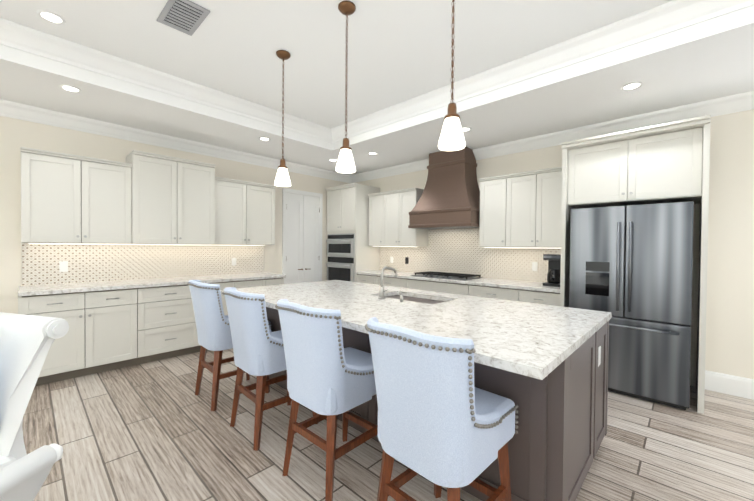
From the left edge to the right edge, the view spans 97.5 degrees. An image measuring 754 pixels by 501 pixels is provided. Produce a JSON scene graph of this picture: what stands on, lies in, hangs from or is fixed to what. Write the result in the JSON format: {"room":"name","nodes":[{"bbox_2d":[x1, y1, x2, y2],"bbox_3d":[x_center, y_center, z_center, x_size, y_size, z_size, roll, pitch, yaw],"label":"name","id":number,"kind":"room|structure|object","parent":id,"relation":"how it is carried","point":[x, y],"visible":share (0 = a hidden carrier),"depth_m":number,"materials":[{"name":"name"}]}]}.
{"room":"kitchen","nodes":[
{"label":"kitchen","id":0,"kind":"room"},
{"bbox_2d":[0,116,349,313],"bbox_3d":[-3.713,-0.332,3.615,0.200,3.260,9.400,1,1,43],"label":"wall","id":1,"kind":"structure","parent":0,"point":[16,135],"depth_m":3.71,"materials":[{"name":"white paint"}]},
{"bbox_2d":[21,147,124,244],"bbox_3d":[-3.291,-0.533,3.656,0.347,0.910,0.880,1,1,43],"label":"upper cabinet","id":2,"kind":"object","parent":1,"relation":"attached to","point":[65,198],"depth_m":3.48,"materials":[{"name":"white wood"}]},
{"bbox_2d":[117,151,220,244],"bbox_3d":[-2.655,-0.611,4.287,0.403,1.060,1.036,1,1,43],"label":"upper cabinet","id":3,"kind":"object","parent":1,"relation":"attached to","point":[141,198],"depth_m":4.10,"materials":[{"name":"white wood"}]},
{"bbox_2d":[0,99,351,182],"bbox_3d":[-3.629,-1.430,3.448,0.115,0.135,8.880,1,1,43],"label":"crown molding","id":4,"kind":"structure","parent":1,"relation":"attached to","point":[10,109],"depth_m":4.17,"materials":[{"name":"white wood"}]},
{"bbox_2d":[221,179,275,245],"bbox_3d":[-2.045,-0.540,4.976,0.347,0.910,0.930,1,1,43],"label":"upper cabinet","id":5,"kind":"object","parent":1,"relation":"attached to","point":[247,209],"depth_m":4.87,"materials":[{"name":"white wood"}]},
{"bbox_2d":[282,188,322,283],"bbox_3d":[-1.321,0.108,5.967,0.061,2.360,0.840,1,1,43],"label":"pantry door","id":6,"kind":"structure","parent":1,"relation":"in","point":[302,213],"depth_m":5.95,"materials":[{"name":"white wood"}]},
{"bbox_2d":[0,0,753,174],"bbox_3d":[-0.355,-1.660,0.440,9.000,0.460,9.000,1,1,43],"label":"ceiling","id":7,"kind":"structure","parent":0,"point":[399,51],"depth_m":2.91,"materials":[{"name":"white paint"}]},
{"bbox_2d":[37,10,65,24],"bbox_3d":[-2.415,-1.730,2.452,0.156,0.007,0.154,1,1,43],"label":"recessed light","id":8,"kind":"object","parent":7,"relation":"in","point":[51,17],"depth_m":2.45,"materials":[{"name":"white"}]},
{"bbox_2d":[59,84,81,92],"bbox_3d":[-2.802,-1.480,3.025,0.156,0.007,0.154,1,1,43],"label":"recessed light","id":9,"kind":"object","parent":7,"relation":"in","point":[69,88],"depth_m":3.02,"materials":[{"name":"white"}]},
{"bbox_2d":[0,17,331,139],"bbox_3d":[-2.792,-1.663,2.574,0.125,0.150,6.060,1,1,43],"label":"crown molding","id":10,"kind":"structure","parent":7,"relation":"attached to","point":[14,35],"depth_m":3.14,"materials":[{"name":"white wood"}]},
{"bbox_2d":[157,0,209,35],"bbox_3d":[-1.424,-1.716,2.425,0.400,0.016,0.240,1,1,43],"label":"ceiling vent","id":11,"kind":"object","parent":7,"relation":"in","point":[188,17],"visible":0.98,"depth_m":2.41,"materials":[{"name":"silver metal"}]},
{"bbox_2d":[259,137,270,140],"bbox_3d":[-1.498,-1.487,4.407,0.156,0.007,0.154,1,1,43],"label":"recessed light","id":12,"kind":"object","parent":7,"relation":"in","point":[261,138],"depth_m":4.39,"materials":[{"name":"white"}]},
{"bbox_2d":[274,50,290,186],"bbox_3d":[-0.827,-1.150,2.910,0.144,1.152,0.144,1,1,43],"label":"pendant light","id":13,"kind":"object","parent":7,"relation":"hanging from","point":[282,179],"visible":1,"depth_m":2.89,"materials":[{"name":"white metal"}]},
{"bbox_2d":[336,1,355,172],"bbox_3d":[-0.216,-1.137,2.333,0.144,1.152,0.144,1,1,43],"label":"pendant light","id":14,"kind":"object","parent":7,"relation":"hanging from","point":[345,163],"visible":1,"depth_m":2.31,"materials":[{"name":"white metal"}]},
{"bbox_2d":[438,0,465,150],"bbox_3d":[0.402,-1.124,1.750,0.144,1.152,0.144,1,1,43],"label":"pendant light","id":15,"kind":"object","parent":7,"relation":"hanging from","point":[452,138],"visible":1,"depth_m":1.73,"materials":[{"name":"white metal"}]},
{"bbox_2d":[462,127,471,131],"bbox_3d":[1.061,-1.459,3.986,0.156,0.007,0.154,1,1,43],"label":"recessed light","id":16,"kind":"object","parent":7,"relation":"in","point":[464,129],"depth_m":3.98,"materials":[{"name":"white"}]},
{"bbox_2d":[324,0,753,142],"bbox_3d":[1.695,-1.625,2.613,6.599,0.150,0.125,1,1,43],"label":"crown molding","id":17,"kind":"structure","parent":7,"relation":"attached to","point":[666,18],"depth_m":2.75,"materials":[{"name":"white wood"}]},
{"bbox_2d":[621,82,642,90],"bbox_3d":[2.225,-1.435,2.888,0.156,0.007,0.154,1,1,43],"label":"recessed light","id":18,"kind":"object","parent":7,"relation":"in","point":[630,86],"depth_m":2.89,"materials":[{"name":"white"}]},
{"bbox_2d":[22,348,753,500],"bbox_3d":[-0.382,1.429,0.481,9.400,0.120,9.400,1,1,43],"label":"floor","id":19,"kind":"structure","parent":0,"point":[159,430],"depth_m":2.26,"materials":[{"name":"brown wood"}]},
{"bbox_2d":[0,443,62,500],"bbox_3d":[-0.930,0.863,0.396,0.628,1.006,0.540,1,1,5],"label":"dining chair","id":20,"kind":"object","parent":19,"relation":"on","point":[23,478],"visible":1,"depth_m":0.57,"materials":[{"name":"white fabric"}]},
{"bbox_2d":[0,312,68,468],"bbox_3d":[-1.814,0.829,1.333,0.540,1.032,0.675,1,1,16],"label":"dining chair","id":21,"kind":"object","parent":19,"relation":"on","point":[26,342],"visible":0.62,"depth_m":1.48,"materials":[{"name":"white fabric"}]},
{"bbox_2d":[18,287,137,385],"bbox_3d":[-3.210,0.858,3.576,0.618,0.890,0.905,1,1,43],"label":"base cabinet","id":22,"kind":"object","parent":19,"relation":"on","point":[117,306],"depth_m":3.40,"materials":[{"name":"white wood"}]},
{"bbox_2d":[18,271,285,294],"bbox_3d":[-2.560,0.390,4.236,0.643,0.040,2.760,1,1,43],"label":"countertop","id":23,"kind":"structure","parent":22,"relation":"on","point":[179,280],"depth_m":3.79,"materials":[{"name":"white stone"}]},
{"bbox_2d":[138,283,200,364],"bbox_3d":[-2.681,0.855,4.136,0.618,0.890,0.761,1,1,43],"label":"base cabinet","id":24,"kind":"object","parent":19,"relation":"on","point":[167,328],"depth_m":3.90,"materials":[{"name":"white wood"}]},
{"bbox_2d":[187,280,270,410],"bbox_3d":[-1.358,0.792,3.037,0.539,1.073,0.640,1,1,43],"label":"counter stool","id":25,"kind":"object","parent":19,"relation":"on","point":[213,327],"visible":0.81,"depth_m":2.77,"materials":[{"name":"fabric"}]},
{"bbox_2d":[207,279,269,349],"bbox_3d":[-2.133,0.852,4.717,0.618,0.890,0.963,1,1,43],"label":"base cabinet","id":26,"kind":"object","parent":19,"relation":"on","point":[245,283],"depth_m":4.56,"materials":[{"name":"white"}]},
{"bbox_2d":[222,287,318,450],"bbox_3d":[-0.808,0.804,2.519,0.539,1.073,0.645,1,1,43],"label":"counter stool","id":27,"kind":"object","parent":19,"relation":"on","point":[258,348],"visible":0.83,"depth_m":2.26,"materials":[{"name":"fabric"}]},
{"bbox_2d":[270,279,283,284],"bbox_3d":[-1.765,0.850,5.108,0.618,0.890,0.363,1,1,43],"label":"base cabinet","id":28,"kind":"object","parent":19,"relation":"on","point":[272,281],"depth_m":4.93,"materials":[{"name":"white wood"}]},
{"bbox_2d":[275,299,377,500],"bbox_3d":[-0.254,0.816,1.995,0.539,1.073,0.640,1,1,43],"label":"counter stool","id":29,"kind":"object","parent":19,"relation":"on","point":[330,377],"visible":0.9,"depth_m":1.77,"materials":[{"name":"fabric"}]},
{"bbox_2d":[325,183,379,281],"bbox_3d":[-0.485,0.054,6.265,0.810,2.475,0.714,1,1,43],"label":"tall cabinet","id":30,"kind":"object","parent":19,"relation":"on","point":[350,251],"visible":0.65,"depth_m":5.98,"materials":[{"name":"white wood"}]},
{"bbox_2d":[356,276,374,283],"bbox_3d":[0.003,0.857,5.875,0.460,0.890,0.618,1,1,43],"label":"base cabinet","id":31,"kind":"object","parent":19,"relation":"on","point":[361,279],"depth_m":5.62,"materials":[{"name":"white wood"}]},
{"bbox_2d":[375,276,406,287],"bbox_3d":[0.403,0.865,5.498,0.766,0.890,0.618,1,1,43],"label":"base cabinet","id":32,"kind":"object","parent":19,"relation":"on","point":[387,280],"depth_m":5.23,"materials":[{"name":"white wood"}]},
{"bbox_2d":[266,308,610,500],"bbox_3d":[0.132,0.897,2.893,2.966,0.889,1.162,1,1,43],"label":"kitchen island","id":33,"kind":"object","parent":19,"relation":"on","point":[562,419],"depth_m":1.62,"materials":[{"name":"grey"}]},
{"bbox_2d":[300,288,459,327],"bbox_3d":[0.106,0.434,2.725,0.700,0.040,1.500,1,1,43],"label":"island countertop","id":34,"kind":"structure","parent":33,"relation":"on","point":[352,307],"depth_m":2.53,"materials":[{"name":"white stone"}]},
{"bbox_2d":[378,266,405,301],"bbox_3d":[0.172,0.275,2.818,0.264,0.273,0.232,1,1,43],"label":"faucet","id":35,"kind":"object","parent":34,"relation":"on","point":[381,291],"visible":1,"depth_m":2.81,"materials":[{"name":"silver metal"}]},
{"bbox_2d":[392,292,443,303],"bbox_3d":[0.318,0.542,2.952,0.720,0.202,0.420,1,1,43],"label":"sink","id":36,"kind":"object","parent":34,"relation":"in","point":[395,295],"depth_m":3.07,"materials":[{"name":"silver metal"}]},
{"bbox_2d":[348,296,611,379],"bbox_3d":[0.742,0.447,2.124,1.050,0.040,1.500,1,1,43],"label":"island countertop","id":37,"kind":"structure","parent":33,"relation":"on","point":[522,338],"depth_m":1.86,"materials":[{"name":"white stone"}]},
{"bbox_2d":[407,280,470,295],"bbox_3d":[1.021,0.878,4.914,1.060,0.890,0.618,1,1,43],"label":"base cabinet","id":38,"kind":"object","parent":19,"relation":"on","point":[429,285],"depth_m":4.63,"materials":[{"name":"white wood"}]},
{"bbox_2d":[355,268,559,291],"bbox_3d":[1.017,0.413,4.899,3.260,0.041,0.643,1,1,43],"label":"countertop","id":39,"kind":"structure","parent":38,"relation":"on","point":[484,282],"depth_m":4.33,"materials":[{"name":"white stone"}]},
{"bbox_2d":[411,271,481,279],"bbox_3d":[1.016,0.369,4.897,0.910,0.046,0.510,1,1,43],"label":"cooktop","id":40,"kind":"object","parent":39,"relation":"in","point":[453,276],"visible":1,"depth_m":4.78,"materials":[{"name":"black metal"}]},
{"bbox_2d":[543,254,560,286],"bbox_3d":[2.099,0.230,3.900,0.200,0.370,0.312,1,1,43],"label":"coffee maker","id":41,"kind":"object","parent":39,"relation":"on","point":[554,270],"visible":0.71,"depth_m":3.84,"materials":[{"name":"black plastic"}]},
{"bbox_2d":[364,317,518,500],"bbox_3d":[0.282,0.827,1.491,0.539,1.073,0.647,1,1,43],"label":"counter stool","id":42,"kind":"object","parent":19,"relation":"on","point":[443,421],"visible":1,"depth_m":1.26,"materials":[{"name":"fabric"}]},
{"bbox_2d":[471,284,526,301],"bbox_3d":[1.639,0.891,4.331,0.766,0.890,0.618,1,1,43],"label":"base cabinet","id":43,"kind":"object","parent":19,"relation":"on","point":[513,294],"depth_m":4.04,"materials":[{"name":"white wood"}]},
{"bbox_2d":[523,292,559,305],"bbox_3d":[2.039,0.900,3.954,0.460,0.890,0.618,1,1,43],"label":"base cabinet","id":44,"kind":"object","parent":19,"relation":"on","point":[547,298],"depth_m":3.69,"materials":[{"name":"white wood"}]},
{"bbox_2d":[569,201,693,409],"bbox_3d":[2.530,0.463,3.320,0.910,1.763,0.807,1,1,43],"label":"refrigerator","id":45,"kind":"object","parent":19,"relation":"on","point":[631,268],"visible":0.85,"depth_m":2.98,"materials":[{"name":"grey metal"}]},
{"bbox_2d":[560,115,710,413],"bbox_3d":[2.567,0.119,3.359,1.100,2.475,0.753,1,1,43],"label":"enclosure","id":46,"kind":"object","parent":19,"relation":"on","point":[669,162],"visible":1,"depth_m":3.08,"materials":[{"name":"white wood"}]},
{"bbox_2d":[356,109,753,386],"bbox_3d":[2.862,-0.276,3.736,9.200,3.260,0.200,1,1,43],"label":"wall","id":47,"kind":"structure","parent":0,"point":[730,313],"depth_m":3.17,"materials":[{"name":"beige paint"}]},
{"bbox_2d":[368,188,427,245],"bbox_3d":[0.353,-0.529,5.723,1.056,0.910,0.348,1,1,43],"label":"upper cabinet","id":48,"kind":"object","parent":47,"relation":"attached to","point":[389,211],"depth_m":5.55,"materials":[{"name":"white wood"}]},
{"bbox_2d":[408,146,479,229],"bbox_3d":[1.055,-0.904,4.911,1.050,1.142,0.563,1,1,43],"label":"range hood","id":49,"kind":"object","parent":47,"relation":"attached to","point":[449,198],"visible":0.88,"depth_m":4.75,"materials":[{"name":"brown metal"}]},
{"bbox_2d":[479,166,561,248],"bbox_3d":[1.911,-0.496,4.253,1.092,0.910,0.348,1,1,43],"label":"upper cabinet","id":50,"kind":"object","parent":47,"relation":"attached to","point":[521,210],"depth_m":4.12,"materials":[{"name":"white wood"}]},
{"bbox_2d":[352,91,753,182],"bbox_3d":[2.691,-1.378,3.674,8.999,0.135,0.115,1,1,43],"label":"crown molding","id":51,"kind":"structure","parent":47,"relation":"attached to","point":[744,101],"depth_m":3.78,"materials":[{"name":"white wood"}]},
{"bbox_2d":[705,370,753,399],"bbox_3d":[3.347,1.273,3.136,0.365,0.185,0.018,1,1,43],"label":"baseboard","id":52,"kind":"structure","parent":47,"relation":"attached to","point":[738,386],"depth_m":3.12,"materials":[{"name":"white"}]}
]}

